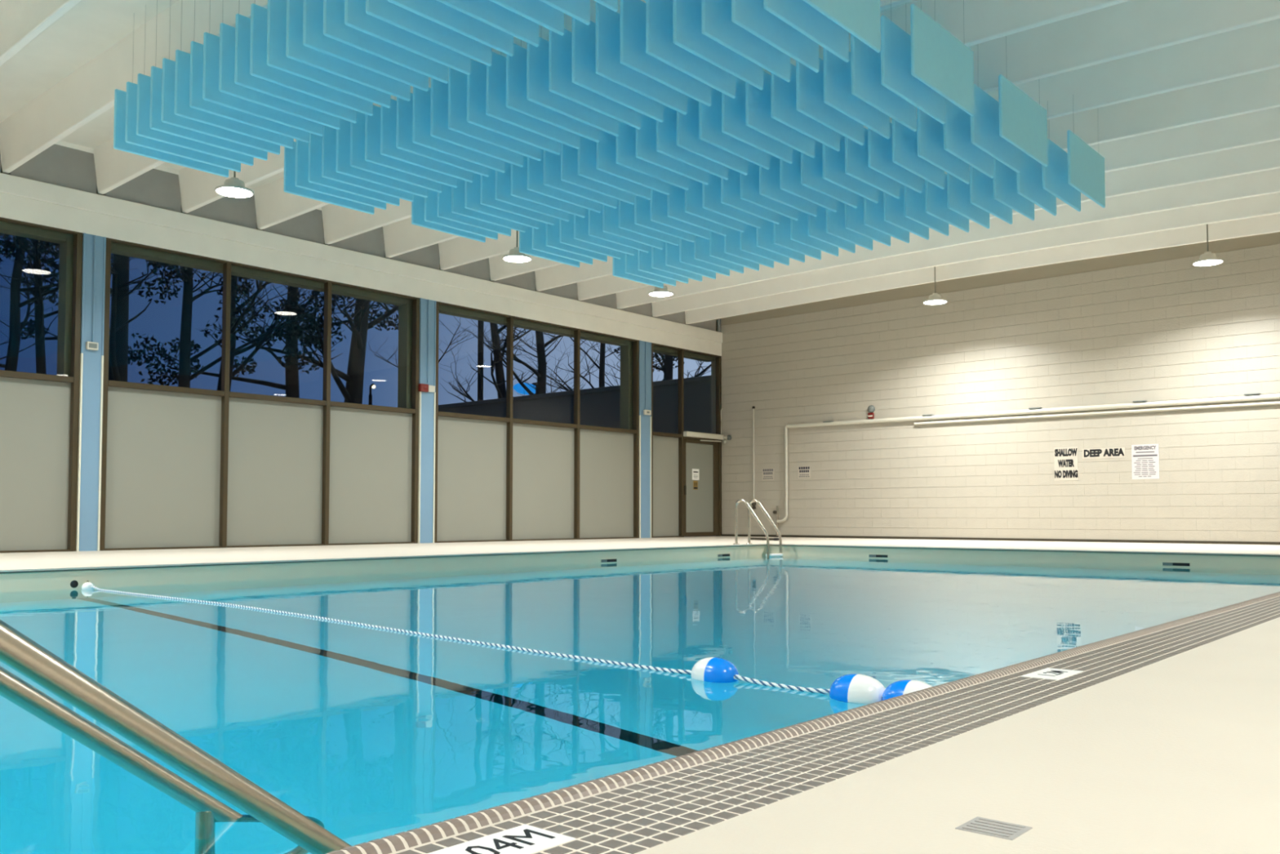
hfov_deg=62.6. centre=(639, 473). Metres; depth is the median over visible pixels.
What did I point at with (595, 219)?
ceiling baffle
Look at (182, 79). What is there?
ceiling baffle
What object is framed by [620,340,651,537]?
column
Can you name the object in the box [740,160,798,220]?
ceiling baffle
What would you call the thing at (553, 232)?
ceiling baffle
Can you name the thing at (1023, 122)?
ceiling baffle
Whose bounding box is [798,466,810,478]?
notice
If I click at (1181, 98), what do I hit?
ceiling
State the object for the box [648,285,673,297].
pendant lamp
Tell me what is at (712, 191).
ceiling baffle
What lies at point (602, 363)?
tree
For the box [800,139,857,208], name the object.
ceiling baffle
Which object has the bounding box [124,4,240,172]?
ceiling baffle
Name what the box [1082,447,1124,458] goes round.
sign
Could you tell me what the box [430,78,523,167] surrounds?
acoustic panel
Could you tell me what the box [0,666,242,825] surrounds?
stair handrail
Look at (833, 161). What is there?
ceiling baffle
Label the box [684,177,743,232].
ceiling baffle
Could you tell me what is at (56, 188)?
beam
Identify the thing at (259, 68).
ceiling baffle
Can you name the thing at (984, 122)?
ceiling baffle
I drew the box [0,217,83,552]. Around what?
window
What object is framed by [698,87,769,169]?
ceiling baffle
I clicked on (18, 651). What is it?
stair handrail
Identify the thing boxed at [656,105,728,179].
ceiling baffle
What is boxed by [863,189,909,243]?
ceiling baffle
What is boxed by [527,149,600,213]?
ceiling baffle
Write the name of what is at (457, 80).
acoustic panel
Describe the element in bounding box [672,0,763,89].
acoustic baffle
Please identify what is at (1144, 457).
sign
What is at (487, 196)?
ceiling baffle
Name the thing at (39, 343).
tree
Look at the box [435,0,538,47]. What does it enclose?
ceiling baffle
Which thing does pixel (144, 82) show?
ceiling baffle
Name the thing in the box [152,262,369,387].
tree
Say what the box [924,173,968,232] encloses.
ceiling baffle
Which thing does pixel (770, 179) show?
ceiling baffle
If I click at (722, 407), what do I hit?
cable
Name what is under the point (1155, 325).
wall
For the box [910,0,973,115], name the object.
acoustic baffle
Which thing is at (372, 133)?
acoustic panel
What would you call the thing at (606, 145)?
ceiling baffle
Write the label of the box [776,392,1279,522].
pipe
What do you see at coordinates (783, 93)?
ceiling baffle
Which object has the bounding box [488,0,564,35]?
ceiling baffle
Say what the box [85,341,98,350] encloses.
box
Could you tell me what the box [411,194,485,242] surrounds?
ceiling baffle
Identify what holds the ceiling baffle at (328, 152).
hanging from the ceiling at (1181, 98)
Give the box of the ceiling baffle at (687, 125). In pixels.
[676,95,747,175]
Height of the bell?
0.285 m
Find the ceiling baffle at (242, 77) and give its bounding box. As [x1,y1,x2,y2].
[234,0,356,123]
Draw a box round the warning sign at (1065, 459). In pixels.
[1053,446,1078,480]
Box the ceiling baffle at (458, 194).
[451,177,525,232]
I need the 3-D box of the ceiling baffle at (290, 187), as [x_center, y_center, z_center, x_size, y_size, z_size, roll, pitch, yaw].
[-3.418,-3.659,11.647,0.032,1.362,1.130,-2,-3,41]
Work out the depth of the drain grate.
1.51 m
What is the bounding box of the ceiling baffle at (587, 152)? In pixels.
[577,135,650,199]
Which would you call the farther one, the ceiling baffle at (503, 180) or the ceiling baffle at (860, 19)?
the ceiling baffle at (503, 180)
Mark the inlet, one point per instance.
(73, 584)
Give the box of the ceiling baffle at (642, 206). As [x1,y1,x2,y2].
[634,195,694,242]
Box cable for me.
[720,407,722,434]
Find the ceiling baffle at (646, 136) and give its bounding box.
[635,113,708,185]
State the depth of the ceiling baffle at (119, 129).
10.02 m
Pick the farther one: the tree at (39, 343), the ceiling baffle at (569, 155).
the tree at (39, 343)
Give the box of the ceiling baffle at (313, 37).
[302,0,428,91]
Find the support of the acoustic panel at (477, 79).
hanging from the ceiling at (1181, 98)
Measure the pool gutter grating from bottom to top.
0.064 m
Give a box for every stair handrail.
[0,619,351,853]
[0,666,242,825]
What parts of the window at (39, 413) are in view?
sill, frosted panel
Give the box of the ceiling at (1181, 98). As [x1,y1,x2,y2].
[0,0,1279,324]
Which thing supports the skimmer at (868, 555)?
attached to the basin
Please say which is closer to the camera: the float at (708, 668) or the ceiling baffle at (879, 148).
the float at (708, 668)
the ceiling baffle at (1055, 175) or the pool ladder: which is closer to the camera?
the ceiling baffle at (1055, 175)
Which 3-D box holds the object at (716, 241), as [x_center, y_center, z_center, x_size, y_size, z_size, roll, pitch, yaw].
[1.302,-3.546,14.425,0.032,1.358,1.130,-2,-3,41]
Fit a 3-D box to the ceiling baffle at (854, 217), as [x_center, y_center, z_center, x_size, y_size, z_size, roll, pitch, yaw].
[2.836,-3.602,13.084,0.032,1.354,1.130,-2,-3,41]
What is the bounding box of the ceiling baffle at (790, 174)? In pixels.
[779,147,836,212]
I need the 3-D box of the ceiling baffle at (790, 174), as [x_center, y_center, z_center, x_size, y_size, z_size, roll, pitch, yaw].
[1.858,-3.662,11.557,0.033,1.359,1.130,-2,-3,41]
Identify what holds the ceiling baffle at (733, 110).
hanging from the ceiling at (1181, 98)
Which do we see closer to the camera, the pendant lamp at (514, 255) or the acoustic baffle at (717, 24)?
the acoustic baffle at (717, 24)
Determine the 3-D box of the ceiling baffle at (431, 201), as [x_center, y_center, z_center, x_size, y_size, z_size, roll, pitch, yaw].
[-2.147,-3.613,12.741,0.033,1.364,1.130,-2,-3,41]
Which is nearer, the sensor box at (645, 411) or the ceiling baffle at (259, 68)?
the ceiling baffle at (259, 68)
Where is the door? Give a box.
[683,431,724,536]
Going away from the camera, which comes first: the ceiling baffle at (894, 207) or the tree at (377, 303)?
the ceiling baffle at (894, 207)
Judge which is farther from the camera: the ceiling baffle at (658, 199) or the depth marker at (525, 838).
the ceiling baffle at (658, 199)
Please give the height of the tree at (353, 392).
10.015 m
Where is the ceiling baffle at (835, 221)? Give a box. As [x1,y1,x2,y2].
[826,200,872,250]
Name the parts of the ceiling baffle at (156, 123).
panel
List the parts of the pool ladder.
rail, rail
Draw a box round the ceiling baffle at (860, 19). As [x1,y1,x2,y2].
[802,0,880,53]
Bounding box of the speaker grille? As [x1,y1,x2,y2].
[88,342,97,348]
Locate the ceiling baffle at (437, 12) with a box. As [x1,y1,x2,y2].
[386,0,513,56]
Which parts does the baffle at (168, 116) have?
panel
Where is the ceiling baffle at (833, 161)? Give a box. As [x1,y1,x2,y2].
[822,133,878,203]
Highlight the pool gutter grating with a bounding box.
[325,591,1279,853]
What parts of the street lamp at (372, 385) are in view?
arm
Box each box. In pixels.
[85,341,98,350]
[418,383,435,392]
[643,409,651,414]
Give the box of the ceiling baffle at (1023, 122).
[998,35,1047,166]
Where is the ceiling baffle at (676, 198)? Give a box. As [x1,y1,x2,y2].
[666,183,726,235]
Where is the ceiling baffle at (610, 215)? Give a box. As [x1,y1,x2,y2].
[602,199,662,249]
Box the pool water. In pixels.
[0,555,1279,853]
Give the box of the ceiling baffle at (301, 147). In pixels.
[295,139,386,209]
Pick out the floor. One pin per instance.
(1180, 753)
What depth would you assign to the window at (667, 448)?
22.79 m
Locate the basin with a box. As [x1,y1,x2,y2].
[0,544,1279,592]
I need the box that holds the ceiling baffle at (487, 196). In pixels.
[480,168,554,225]
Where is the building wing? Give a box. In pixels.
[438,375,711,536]
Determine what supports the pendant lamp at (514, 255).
hanging from the ceiling at (1181, 98)
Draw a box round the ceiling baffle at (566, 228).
[560,213,620,258]
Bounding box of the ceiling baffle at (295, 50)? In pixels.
[285,0,410,101]
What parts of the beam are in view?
infill panel, infill panel, infill panel, infill panel, infill panel, infill panel, infill panel, infill panel, infill panel, infill panel, infill panel, infill panel, infill panel, infill panel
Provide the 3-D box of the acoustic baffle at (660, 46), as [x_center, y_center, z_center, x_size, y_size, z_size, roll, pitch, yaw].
[0.418,-3.796,8.313,0.032,1.356,1.130,-2,-3,41]
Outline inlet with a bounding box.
[70,580,78,587]
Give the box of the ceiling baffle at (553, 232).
[546,217,607,262]
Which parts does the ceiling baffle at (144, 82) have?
panel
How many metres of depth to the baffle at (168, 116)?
9.38 m
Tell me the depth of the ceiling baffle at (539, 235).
13.74 m
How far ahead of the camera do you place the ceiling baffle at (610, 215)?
12.95 m
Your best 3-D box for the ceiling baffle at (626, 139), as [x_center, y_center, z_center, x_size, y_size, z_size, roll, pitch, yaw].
[0.140,-3.696,10.761,0.033,1.357,1.130,-2,-3,41]
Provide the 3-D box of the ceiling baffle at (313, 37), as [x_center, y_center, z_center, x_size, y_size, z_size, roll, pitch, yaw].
[-2.099,-3.803,8.175,0.033,1.355,1.130,-2,-3,41]
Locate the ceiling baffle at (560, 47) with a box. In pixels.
[548,28,640,128]
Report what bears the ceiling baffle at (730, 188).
hanging from the ceiling at (1181, 98)
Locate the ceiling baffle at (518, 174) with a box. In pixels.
[511,155,585,217]
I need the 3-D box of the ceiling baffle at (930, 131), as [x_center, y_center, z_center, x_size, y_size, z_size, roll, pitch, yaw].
[3.038,-3.700,10.521,0.033,1.366,1.130,-2,-3,41]
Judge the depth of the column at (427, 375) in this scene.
17.74 m
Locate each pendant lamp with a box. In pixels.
[214,170,253,197]
[502,230,531,262]
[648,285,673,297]
[923,266,947,304]
[1191,224,1223,266]
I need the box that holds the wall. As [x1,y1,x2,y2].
[711,231,1279,542]
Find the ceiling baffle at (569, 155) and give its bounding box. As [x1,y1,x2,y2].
[560,142,634,204]
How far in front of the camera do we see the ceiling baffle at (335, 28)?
7.86 m
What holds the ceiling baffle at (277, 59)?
hanging from the ceiling at (1181, 98)
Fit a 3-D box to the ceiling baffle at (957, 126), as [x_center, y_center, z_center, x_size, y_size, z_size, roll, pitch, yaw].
[3.239,-3.710,10.356,0.032,1.361,1.130,-2,-3,41]
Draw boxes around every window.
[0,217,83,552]
[99,237,419,550]
[434,301,639,542]
[651,342,721,537]
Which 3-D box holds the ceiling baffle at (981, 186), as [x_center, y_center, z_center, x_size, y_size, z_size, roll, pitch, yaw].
[4.028,-3.642,12.063,0.033,1.357,1.130,-2,-3,41]
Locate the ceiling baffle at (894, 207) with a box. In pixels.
[883,182,928,239]
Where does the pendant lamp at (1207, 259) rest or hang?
hanging from the ceiling at (1181, 98)
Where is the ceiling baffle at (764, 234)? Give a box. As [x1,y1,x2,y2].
[756,217,804,262]
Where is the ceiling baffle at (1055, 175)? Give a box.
[1041,102,1080,211]
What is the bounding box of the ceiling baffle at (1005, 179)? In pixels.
[992,157,1034,220]
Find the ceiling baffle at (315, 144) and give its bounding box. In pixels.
[308,133,399,206]
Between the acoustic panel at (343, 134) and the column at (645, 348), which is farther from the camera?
the column at (645, 348)
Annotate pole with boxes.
[477,320,484,400]
[750,537,778,540]
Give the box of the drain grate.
[955,816,1032,839]
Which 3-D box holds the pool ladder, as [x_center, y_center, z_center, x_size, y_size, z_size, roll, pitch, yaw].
[1.906,1.252,16.893,0.720,1.676,0.458,-2,-3,41]
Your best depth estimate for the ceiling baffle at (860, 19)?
7.57 m
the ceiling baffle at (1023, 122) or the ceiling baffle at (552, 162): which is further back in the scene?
the ceiling baffle at (552, 162)
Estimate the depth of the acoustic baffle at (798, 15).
7.62 m
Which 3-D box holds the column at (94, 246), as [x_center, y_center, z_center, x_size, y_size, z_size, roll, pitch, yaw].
[-7.276,-1.049,13.792,0.452,4.115,0.537,-2,-3,41]
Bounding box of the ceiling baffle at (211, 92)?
[202,31,323,136]
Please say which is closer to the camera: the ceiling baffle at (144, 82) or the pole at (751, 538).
the ceiling baffle at (144, 82)
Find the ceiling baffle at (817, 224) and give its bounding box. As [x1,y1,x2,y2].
[808,204,855,253]
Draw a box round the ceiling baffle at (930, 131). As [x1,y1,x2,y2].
[916,107,969,183]
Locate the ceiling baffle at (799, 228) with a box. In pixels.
[790,210,838,256]
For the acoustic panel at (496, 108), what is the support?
hanging from the ceiling at (1181, 98)
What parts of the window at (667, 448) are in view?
frosted panel, sill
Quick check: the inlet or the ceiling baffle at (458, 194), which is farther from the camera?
the ceiling baffle at (458, 194)
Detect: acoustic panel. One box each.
[336,118,427,197]
[350,111,442,192]
[364,105,457,187]
[380,98,472,182]
[395,85,488,177]
[412,86,505,173]
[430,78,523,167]
[448,66,541,160]
[466,58,559,155]
[485,51,579,149]
[506,43,599,142]
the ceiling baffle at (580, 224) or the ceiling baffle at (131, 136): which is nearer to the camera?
the ceiling baffle at (131, 136)
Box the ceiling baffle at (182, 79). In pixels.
[174,8,293,149]
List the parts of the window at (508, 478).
frosted panel, sill, frosted panel, sill, frosted panel, sill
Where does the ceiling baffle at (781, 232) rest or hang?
hanging from the ceiling at (1181, 98)
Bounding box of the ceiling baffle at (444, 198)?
[437,183,511,236]
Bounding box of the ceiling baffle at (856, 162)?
[844,117,899,198]
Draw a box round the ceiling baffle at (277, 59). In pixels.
[266,0,391,107]
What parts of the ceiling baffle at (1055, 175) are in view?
panel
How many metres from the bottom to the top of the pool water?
1.110 m
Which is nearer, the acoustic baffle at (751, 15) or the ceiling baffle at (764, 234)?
the acoustic baffle at (751, 15)
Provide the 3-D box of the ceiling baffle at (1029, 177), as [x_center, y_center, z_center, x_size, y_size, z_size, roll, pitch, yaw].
[4.414,-3.656,11.709,0.032,1.356,1.130,-2,-3,41]
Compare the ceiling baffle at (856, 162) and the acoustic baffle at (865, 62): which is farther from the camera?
the ceiling baffle at (856, 162)
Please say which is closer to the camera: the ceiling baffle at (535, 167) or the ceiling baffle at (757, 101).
the ceiling baffle at (757, 101)
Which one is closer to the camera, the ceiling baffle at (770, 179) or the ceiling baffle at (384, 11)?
the ceiling baffle at (384, 11)
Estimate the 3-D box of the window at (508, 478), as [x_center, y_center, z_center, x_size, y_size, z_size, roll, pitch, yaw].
[-1.792,-0.829,19.902,0.119,4.177,5.292,-2,-3,41]
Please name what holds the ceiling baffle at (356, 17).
hanging from the ceiling at (1181, 98)
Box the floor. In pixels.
[0,535,1279,853]
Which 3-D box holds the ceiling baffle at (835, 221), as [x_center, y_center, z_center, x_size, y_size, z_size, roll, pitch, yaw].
[2.644,-3.590,13.256,0.032,1.364,1.130,-2,-3,41]
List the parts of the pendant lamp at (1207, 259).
rod, lamp shade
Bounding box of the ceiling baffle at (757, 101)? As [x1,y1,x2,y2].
[745,71,814,158]
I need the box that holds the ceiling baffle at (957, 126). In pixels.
[943,98,994,178]
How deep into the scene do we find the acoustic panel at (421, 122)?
9.85 m
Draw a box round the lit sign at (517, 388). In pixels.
[513,382,537,395]
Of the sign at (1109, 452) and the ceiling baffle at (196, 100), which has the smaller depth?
the ceiling baffle at (196, 100)
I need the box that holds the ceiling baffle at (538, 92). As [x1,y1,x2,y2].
[526,36,618,136]
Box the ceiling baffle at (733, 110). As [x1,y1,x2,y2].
[721,76,792,164]
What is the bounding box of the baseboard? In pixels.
[721,533,1279,544]
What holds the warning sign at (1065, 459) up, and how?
attached to the wall
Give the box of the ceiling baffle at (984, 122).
[970,81,1019,173]
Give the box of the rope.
[91,585,882,697]
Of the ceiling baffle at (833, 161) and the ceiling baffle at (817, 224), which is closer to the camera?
the ceiling baffle at (833, 161)
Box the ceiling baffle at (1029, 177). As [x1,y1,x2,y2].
[1016,134,1056,215]
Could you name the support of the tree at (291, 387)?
on the ground
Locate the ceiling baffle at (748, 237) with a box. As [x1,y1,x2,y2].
[740,222,789,265]
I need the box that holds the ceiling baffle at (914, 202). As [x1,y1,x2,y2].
[904,177,949,235]
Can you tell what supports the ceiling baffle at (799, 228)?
hanging from the ceiling at (1181, 98)
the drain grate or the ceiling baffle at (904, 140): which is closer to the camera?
the drain grate
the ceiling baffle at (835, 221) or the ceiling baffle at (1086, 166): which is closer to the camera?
the ceiling baffle at (1086, 166)
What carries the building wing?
on the ground
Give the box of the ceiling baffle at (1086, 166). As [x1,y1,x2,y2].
[1066,94,1105,208]
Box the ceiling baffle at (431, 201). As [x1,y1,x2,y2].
[424,189,497,239]
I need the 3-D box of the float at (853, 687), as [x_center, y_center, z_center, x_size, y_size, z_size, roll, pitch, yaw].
[0.766,0.779,3.694,0.205,0.148,0.148,-2,-3,41]
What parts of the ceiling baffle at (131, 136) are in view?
panel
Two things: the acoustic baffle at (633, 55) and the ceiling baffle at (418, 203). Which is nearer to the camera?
the acoustic baffle at (633, 55)
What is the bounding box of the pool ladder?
[733,498,782,556]
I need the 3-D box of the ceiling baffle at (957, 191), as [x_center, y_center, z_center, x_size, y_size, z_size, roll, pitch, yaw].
[3.821,-3.632,12.234,0.032,1.362,1.130,-2,-3,41]
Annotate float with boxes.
[81,582,93,589]
[691,657,738,682]
[829,673,884,702]
[881,680,932,700]
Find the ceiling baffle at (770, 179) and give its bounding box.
[759,154,816,217]
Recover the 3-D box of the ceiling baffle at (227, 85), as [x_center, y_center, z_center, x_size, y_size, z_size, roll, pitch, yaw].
[-3.058,-3.769,9.022,0.032,1.355,1.130,-2,-3,41]
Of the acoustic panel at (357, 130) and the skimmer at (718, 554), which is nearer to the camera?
the acoustic panel at (357, 130)
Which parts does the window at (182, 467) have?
frosted panel, sill, frosted panel, sill, frosted panel, sill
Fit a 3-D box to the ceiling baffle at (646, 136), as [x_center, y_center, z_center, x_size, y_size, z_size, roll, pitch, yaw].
[0.337,-3.704,10.592,0.032,1.355,1.130,-2,-3,41]
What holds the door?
attached to the window at (667, 448)
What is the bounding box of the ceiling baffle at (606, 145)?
[596,129,669,195]
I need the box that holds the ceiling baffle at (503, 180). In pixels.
[495,161,568,221]
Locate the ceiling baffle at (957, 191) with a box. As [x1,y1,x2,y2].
[946,173,990,228]
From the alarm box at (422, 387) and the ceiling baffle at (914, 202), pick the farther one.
the alarm box at (422, 387)
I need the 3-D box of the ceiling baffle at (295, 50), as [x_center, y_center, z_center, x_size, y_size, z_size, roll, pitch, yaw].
[-2.285,-3.792,8.355,0.033,1.363,1.130,-2,-3,41]
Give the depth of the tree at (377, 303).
29.42 m
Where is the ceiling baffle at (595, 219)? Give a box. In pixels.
[588,204,648,252]
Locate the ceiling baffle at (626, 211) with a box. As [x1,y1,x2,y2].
[618,200,679,245]
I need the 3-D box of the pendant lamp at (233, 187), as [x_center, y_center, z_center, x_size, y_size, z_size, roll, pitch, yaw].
[-4.681,-3.771,12.165,0.424,1.077,0.424,-2,-3,41]
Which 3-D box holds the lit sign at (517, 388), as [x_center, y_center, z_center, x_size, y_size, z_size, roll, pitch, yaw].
[-3.905,-0.431,36.721,0.250,5.550,1.400,-2,-3,41]
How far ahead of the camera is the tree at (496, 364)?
31.81 m
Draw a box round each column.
[56,232,106,551]
[397,297,435,542]
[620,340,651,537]
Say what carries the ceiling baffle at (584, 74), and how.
hanging from the ceiling at (1181, 98)
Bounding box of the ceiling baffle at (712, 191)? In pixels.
[702,173,760,228]
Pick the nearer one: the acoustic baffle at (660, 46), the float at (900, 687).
the float at (900, 687)
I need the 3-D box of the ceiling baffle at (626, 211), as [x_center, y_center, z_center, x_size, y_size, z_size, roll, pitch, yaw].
[0.121,-3.603,13.064,0.032,1.355,1.130,-2,-3,41]
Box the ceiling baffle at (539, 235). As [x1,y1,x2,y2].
[532,221,592,264]
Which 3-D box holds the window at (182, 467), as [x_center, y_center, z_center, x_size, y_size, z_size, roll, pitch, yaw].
[-5.410,-1.000,15.732,0.119,4.177,5.089,-2,-3,41]
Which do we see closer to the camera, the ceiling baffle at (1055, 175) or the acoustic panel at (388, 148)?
the acoustic panel at (388, 148)
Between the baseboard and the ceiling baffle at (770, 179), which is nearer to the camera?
the ceiling baffle at (770, 179)
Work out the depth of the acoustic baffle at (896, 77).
8.67 m
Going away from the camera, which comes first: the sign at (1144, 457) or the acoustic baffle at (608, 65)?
the acoustic baffle at (608, 65)
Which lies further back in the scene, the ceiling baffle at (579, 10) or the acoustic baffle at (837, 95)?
the acoustic baffle at (837, 95)
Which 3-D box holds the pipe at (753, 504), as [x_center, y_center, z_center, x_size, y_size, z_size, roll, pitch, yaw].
[2.530,-0.351,23.407,0.100,2.290,0.100,-2,-3,41]
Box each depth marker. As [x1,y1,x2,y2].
[426,823,575,853]
[1021,667,1083,679]
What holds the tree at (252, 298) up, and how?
on the ground
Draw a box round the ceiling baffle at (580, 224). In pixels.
[573,208,634,255]
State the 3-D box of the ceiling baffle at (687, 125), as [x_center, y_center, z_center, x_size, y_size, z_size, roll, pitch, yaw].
[0.714,-3.713,10.245,0.032,1.364,1.130,-2,-3,41]
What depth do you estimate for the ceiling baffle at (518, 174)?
11.48 m
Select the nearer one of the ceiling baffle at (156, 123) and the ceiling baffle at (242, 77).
the ceiling baffle at (242, 77)
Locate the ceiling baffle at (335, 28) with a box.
[323,0,448,84]
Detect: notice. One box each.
[762,468,774,480]
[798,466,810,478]
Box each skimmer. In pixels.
[600,558,617,562]
[717,553,730,556]
[867,554,888,557]
[1161,561,1191,566]
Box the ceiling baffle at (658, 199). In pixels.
[650,189,710,239]
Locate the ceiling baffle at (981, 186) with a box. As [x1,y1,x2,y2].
[969,165,1012,224]
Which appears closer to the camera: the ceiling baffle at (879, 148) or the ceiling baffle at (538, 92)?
the ceiling baffle at (538, 92)
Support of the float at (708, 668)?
attached to the rope
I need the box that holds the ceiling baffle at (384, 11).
[365,0,491,66]
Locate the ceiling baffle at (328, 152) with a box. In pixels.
[321,124,413,201]
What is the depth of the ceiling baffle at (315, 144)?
10.97 m
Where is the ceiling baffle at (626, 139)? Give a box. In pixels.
[616,120,688,190]
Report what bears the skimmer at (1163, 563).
attached to the basin
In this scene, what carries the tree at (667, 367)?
on the ground
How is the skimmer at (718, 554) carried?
attached to the basin
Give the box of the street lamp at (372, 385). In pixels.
[368,383,375,404]
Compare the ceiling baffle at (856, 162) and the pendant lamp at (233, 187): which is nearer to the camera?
the ceiling baffle at (856, 162)
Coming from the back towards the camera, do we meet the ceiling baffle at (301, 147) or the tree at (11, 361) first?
the tree at (11, 361)
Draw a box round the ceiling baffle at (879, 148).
[867,122,921,193]
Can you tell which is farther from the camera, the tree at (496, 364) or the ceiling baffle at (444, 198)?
the tree at (496, 364)
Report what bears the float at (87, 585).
attached to the rope
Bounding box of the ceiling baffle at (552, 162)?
[543,142,617,208]
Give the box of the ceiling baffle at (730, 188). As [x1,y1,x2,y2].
[720,168,779,224]
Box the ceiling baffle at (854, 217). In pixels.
[844,194,890,246]
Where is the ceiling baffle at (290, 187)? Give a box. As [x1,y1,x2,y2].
[283,141,373,214]
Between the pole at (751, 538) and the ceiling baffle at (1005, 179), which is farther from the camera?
the pole at (751, 538)
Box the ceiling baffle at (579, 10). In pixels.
[538,0,590,25]
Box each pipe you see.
[751,406,755,509]
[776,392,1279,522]
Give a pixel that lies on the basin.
(52, 580)
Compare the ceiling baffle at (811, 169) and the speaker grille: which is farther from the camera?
the speaker grille
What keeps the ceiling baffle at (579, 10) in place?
hanging from the ceiling at (1181, 98)
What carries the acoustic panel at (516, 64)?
hanging from the ceiling at (1181, 98)
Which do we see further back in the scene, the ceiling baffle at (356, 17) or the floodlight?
the floodlight
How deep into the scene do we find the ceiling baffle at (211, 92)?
8.87 m
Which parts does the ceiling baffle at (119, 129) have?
panel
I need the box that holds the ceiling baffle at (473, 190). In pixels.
[465,172,538,228]
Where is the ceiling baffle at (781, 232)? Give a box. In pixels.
[773,213,821,259]
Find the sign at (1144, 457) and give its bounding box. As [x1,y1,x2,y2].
[1131,444,1159,479]
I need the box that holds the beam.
[0,140,722,362]
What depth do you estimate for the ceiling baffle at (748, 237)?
13.84 m
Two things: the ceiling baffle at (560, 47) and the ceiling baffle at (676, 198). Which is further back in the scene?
the ceiling baffle at (676, 198)
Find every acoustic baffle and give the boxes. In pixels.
[595,2,686,115]
[620,0,711,106]
[645,0,735,98]
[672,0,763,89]
[701,0,790,82]
[731,0,818,72]
[763,0,848,62]
[795,57,863,145]
[823,48,889,139]
[850,34,916,131]
[880,0,945,124]
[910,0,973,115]
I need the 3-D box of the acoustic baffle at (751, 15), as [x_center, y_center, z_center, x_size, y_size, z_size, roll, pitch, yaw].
[1.015,-3.814,7.791,0.033,1.362,1.130,-2,-3,41]
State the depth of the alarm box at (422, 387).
17.66 m
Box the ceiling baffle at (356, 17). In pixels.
[344,0,471,75]
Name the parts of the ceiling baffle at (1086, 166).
panel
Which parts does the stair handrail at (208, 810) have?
post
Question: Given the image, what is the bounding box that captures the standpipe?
[773,505,777,536]
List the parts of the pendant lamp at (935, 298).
rod, lamp shade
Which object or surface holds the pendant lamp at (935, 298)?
hanging from the ceiling at (1181, 98)
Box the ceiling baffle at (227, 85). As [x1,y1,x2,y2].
[218,22,340,129]
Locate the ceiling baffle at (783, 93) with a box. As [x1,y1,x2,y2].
[770,63,839,151]
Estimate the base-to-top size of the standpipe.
0.660 m
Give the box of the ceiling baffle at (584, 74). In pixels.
[571,17,662,122]
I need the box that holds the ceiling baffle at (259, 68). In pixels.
[249,3,373,115]
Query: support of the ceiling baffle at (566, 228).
hanging from the ceiling at (1181, 98)
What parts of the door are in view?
handle, panel, closer arm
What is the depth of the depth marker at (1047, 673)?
3.00 m
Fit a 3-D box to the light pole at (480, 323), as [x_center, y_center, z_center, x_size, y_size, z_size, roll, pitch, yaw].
[-4.925,-1.832,32.431,0.340,8.000,0.340,-2,-3,41]
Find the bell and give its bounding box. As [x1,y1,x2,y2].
[867,404,875,418]
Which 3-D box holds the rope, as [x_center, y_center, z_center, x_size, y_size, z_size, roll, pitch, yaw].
[-1.816,0.875,6.335,8.512,0.059,0.152,-2,-3,45]
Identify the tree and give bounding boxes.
[0,233,162,382]
[0,233,205,373]
[0,235,137,371]
[127,285,398,398]
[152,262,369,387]
[213,283,398,404]
[217,275,337,391]
[367,302,474,367]
[438,322,531,402]
[455,318,584,395]
[515,337,620,391]
[580,345,711,386]
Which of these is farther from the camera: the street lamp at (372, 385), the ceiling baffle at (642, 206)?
the street lamp at (372, 385)
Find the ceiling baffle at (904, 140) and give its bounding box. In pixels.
[892,118,944,189]
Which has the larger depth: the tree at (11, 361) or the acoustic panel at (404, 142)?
the tree at (11, 361)
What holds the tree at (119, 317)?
on the ground
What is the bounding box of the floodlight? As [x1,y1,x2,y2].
[722,435,731,443]

